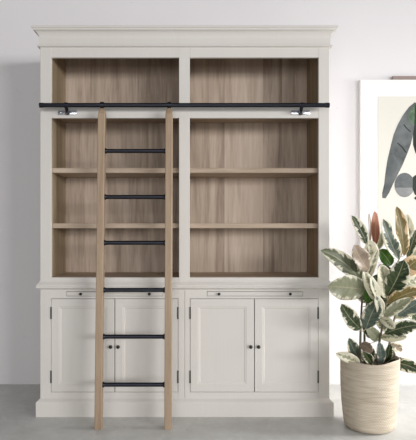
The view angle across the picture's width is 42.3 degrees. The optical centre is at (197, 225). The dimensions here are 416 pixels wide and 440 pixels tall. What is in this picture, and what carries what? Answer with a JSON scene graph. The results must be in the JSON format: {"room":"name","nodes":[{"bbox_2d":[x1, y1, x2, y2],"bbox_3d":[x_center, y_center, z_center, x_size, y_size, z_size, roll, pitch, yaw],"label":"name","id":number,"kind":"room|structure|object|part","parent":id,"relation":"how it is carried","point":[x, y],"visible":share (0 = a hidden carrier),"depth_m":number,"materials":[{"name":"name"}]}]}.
{"room":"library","nodes":[
{"label":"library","id":0,"kind":"room"},
{"bbox_2d":[0,0,415,383],"bbox_3d":[0.000,-0.935,4.020,9.200,4.200,0.120,0,0,0],"label":"wall","id":1,"kind":"structure","parent":0,"point":[372,39],"depth_m":3.96,"materials":[{"name":"white paint"}]},
{"bbox_2d":[359,76,415,261],"bbox_3d":[1.628,-0.417,3.942,0.888,1.360,0.032,0,0,0],"label":"framed print","id":2,"kind":"object","parent":1,"relation":"attached to","point":[387,108],"visible":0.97,"depth_m":3.94,"materials":[{"name":"beige paper"}]},
{"bbox_2d":[0,384,415,439],"bbox_3d":[0.000,1.214,1.590,9.200,0.100,4.980,0,0,0],"label":"floor","id":3,"kind":"structure","parent":0,"point":[18,419],"depth_m":3.12,"materials":[{"name":"concrete"}]},
{"bbox_2d":[94,102,172,429],"bbox_3d":[-0.372,0.211,3.156,0.442,1.906,0.167,0,0,0],"label":"library ladder","id":4,"kind":"object","parent":3,"relation":"on","point":[102,150],"visible":1,"depth_m":3.13,"materials":[{"name":"brown wood"}]},
{"bbox_2d":[31,25,337,416],"bbox_3d":[-0.081,-0.025,3.514,1.860,2.380,0.632,0,0,0],"label":"bookcase","id":5,"kind":"object","parent":3,"relation":"on","point":[250,104],"visible":0.98,"depth_m":3.30,"materials":[{"name":"white paint"}]},
{"bbox_3d":[-0.799,-0.695,3.295,0.116,0.027,0.010,0,0,0],"label":"mounting plate","id":6,"kind":"part","parent":5,"relation":"part of","materials":[{"name":"silver metal"}]},
{"bbox_3d":[-0.706,0.732,3.311,0.387,0.570,0.022,0,0,0],"label":"door","id":7,"kind":"part","parent":5,"relation":"part of","materials":[{"name":"white paint"}]},
{"bbox_2d":[67,291,162,295],"bbox_3d":[-0.511,0.416,3.489,0.588,0.025,0.422,0,0,0],"label":"drawer","id":8,"kind":"object","parent":5,"relation":"on","point":[69,293],"depth_m":3.30,"materials":[{"name":"wood"}]},
{"bbox_3d":[-0.508,-0.002,3.502,0.790,0.030,0.345,0,0,0],"label":"shelf","id":9,"kind":"part","parent":5,"relation":"part of","materials":[{"name":"brown wood"}]},
{"bbox_3d":[-0.508,-0.344,3.502,0.790,0.030,0.345,0,0,0],"label":"shelf","id":10,"kind":"part","parent":5,"relation":"part of","materials":[{"name":"brown wood"}]},
{"bbox_3d":[-0.508,-0.721,3.500,0.792,0.030,0.350,0,0,0],"label":"shelf","id":11,"kind":"part","parent":5,"relation":"part of","materials":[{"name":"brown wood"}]},
{"bbox_3d":[-0.508,-0.419,3.681,0.832,1.549,0.012,0,0,0],"label":"panel","id":12,"kind":"part","parent":5,"relation":"part of","materials":[{"name":"brown wood"}]},
{"bbox_3d":[-0.316,0.732,3.311,0.384,0.570,0.022,0,0,0],"label":"door","id":13,"kind":"part","parent":5,"relation":"part of","materials":[{"name":"white paint"}]},
{"bbox_3d":[-0.081,0.362,3.554,1.818,0.056,0.552,0,0,0],"label":"waist moulding","id":14,"kind":"part","parent":5,"relation":"part of","materials":[{"name":"white paint"}]},
{"bbox_3d":[-0.081,-0.722,3.215,1.734,0.030,0.030,0,0,0],"label":"ladder rail","id":15,"kind":"part","parent":5,"relation":"part of","materials":[{"name":"black metal"}]},
{"bbox_3d":[-0.081,-0.419,3.312,1.774,1.550,0.024,0,0,0],"label":"frame","id":16,"kind":"part","parent":5,"relation":"part of","materials":[{"name":"white paint"}]},
{"bbox_3d":[-0.081,-1.156,3.543,1.860,0.119,0.573,0,0,0],"label":"crown moulding","id":17,"kind":"part","parent":5,"relation":"part of","materials":[{"name":"white paint"}]},
{"bbox_3d":[-0.081,0.747,3.312,1.774,0.734,0.024,0,0,0],"label":"frame","id":18,"kind":"part","parent":5,"relation":"part of","materials":[{"name":"white paint"}]},
{"bbox_3d":[0.148,0.732,3.311,0.391,0.570,0.022,0,0,0],"label":"door","id":19,"kind":"part","parent":5,"relation":"part of","materials":[{"name":"white paint"}]},
{"bbox_3d":[0.345,-0.419,3.681,0.837,1.549,0.012,0,0,0],"label":"panel","id":20,"kind":"part","parent":5,"relation":"part of","materials":[{"name":"brown wood"}]},
{"bbox_3d":[0.345,-0.721,3.500,0.797,0.030,0.350,0,0,0],"label":"shelf","id":21,"kind":"part","parent":5,"relation":"part of","materials":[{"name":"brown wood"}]},
{"bbox_3d":[0.345,-0.002,3.502,0.795,0.030,0.345,0,0,0],"label":"shelf","id":22,"kind":"part","parent":5,"relation":"part of","materials":[{"name":"brown wood"}]},
{"bbox_3d":[0.345,-0.344,3.502,0.795,0.030,0.345,0,0,0],"label":"shelf","id":23,"kind":"part","parent":5,"relation":"part of","materials":[{"name":"brown wood"}]},
{"bbox_2d":[207,291,302,295],"bbox_3d":[0.350,0.416,3.489,0.585,0.025,0.422,0,0,0],"label":"drawer","id":24,"kind":"object","parent":5,"relation":"on","point":[209,293],"depth_m":3.30,"materials":[{"name":"wood"}]},
{"bbox_3d":[0.542,0.732,3.311,0.388,0.570,0.022,0,0,0],"label":"door","id":25,"kind":"part","parent":5,"relation":"part of","materials":[{"name":"white paint"}]},
{"bbox_3d":[0.628,-0.695,3.295,0.116,0.027,0.010,0,0,0],"label":"mounting plate","id":26,"kind":"part","parent":5,"relation":"part of","materials":[{"name":"silver metal"}]},
{"bbox_2d":[320,206,415,433],"bbox_3d":[1.026,0.526,3.124,0.672,1.278,0.326,0,0,0],"label":"rubber plant","id":27,"kind":"object","parent":3,"relation":"on","point":[369,380],"visible":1,"depth_m":3.05,"materials":[{"name":"green plant"}]},
{"bbox_3d":[0.953,0.475,3.095,0.056,0.675,0.015,0,0,0],"label":"stem","id":28,"kind":"part","parent":27,"relation":"part of","materials":[{"name":"green plant"}]},
{"bbox_3d":[1.112,0.475,3.110,0.163,0.676,0.015,0,0,0],"label":"stem","id":29,"kind":"part","parent":27,"relation":"part of","materials":[{"name":"green plant"}]},
{"bbox_2d":[340,351,399,433],"bbox_3d":[0.997,0.958,3.125,0.332,0.414,0.326,0,0,0],"label":"plant pot","id":30,"kind":"object","parent":3,"relation":"on","point":[369,384],"depth_m":3.00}
]}

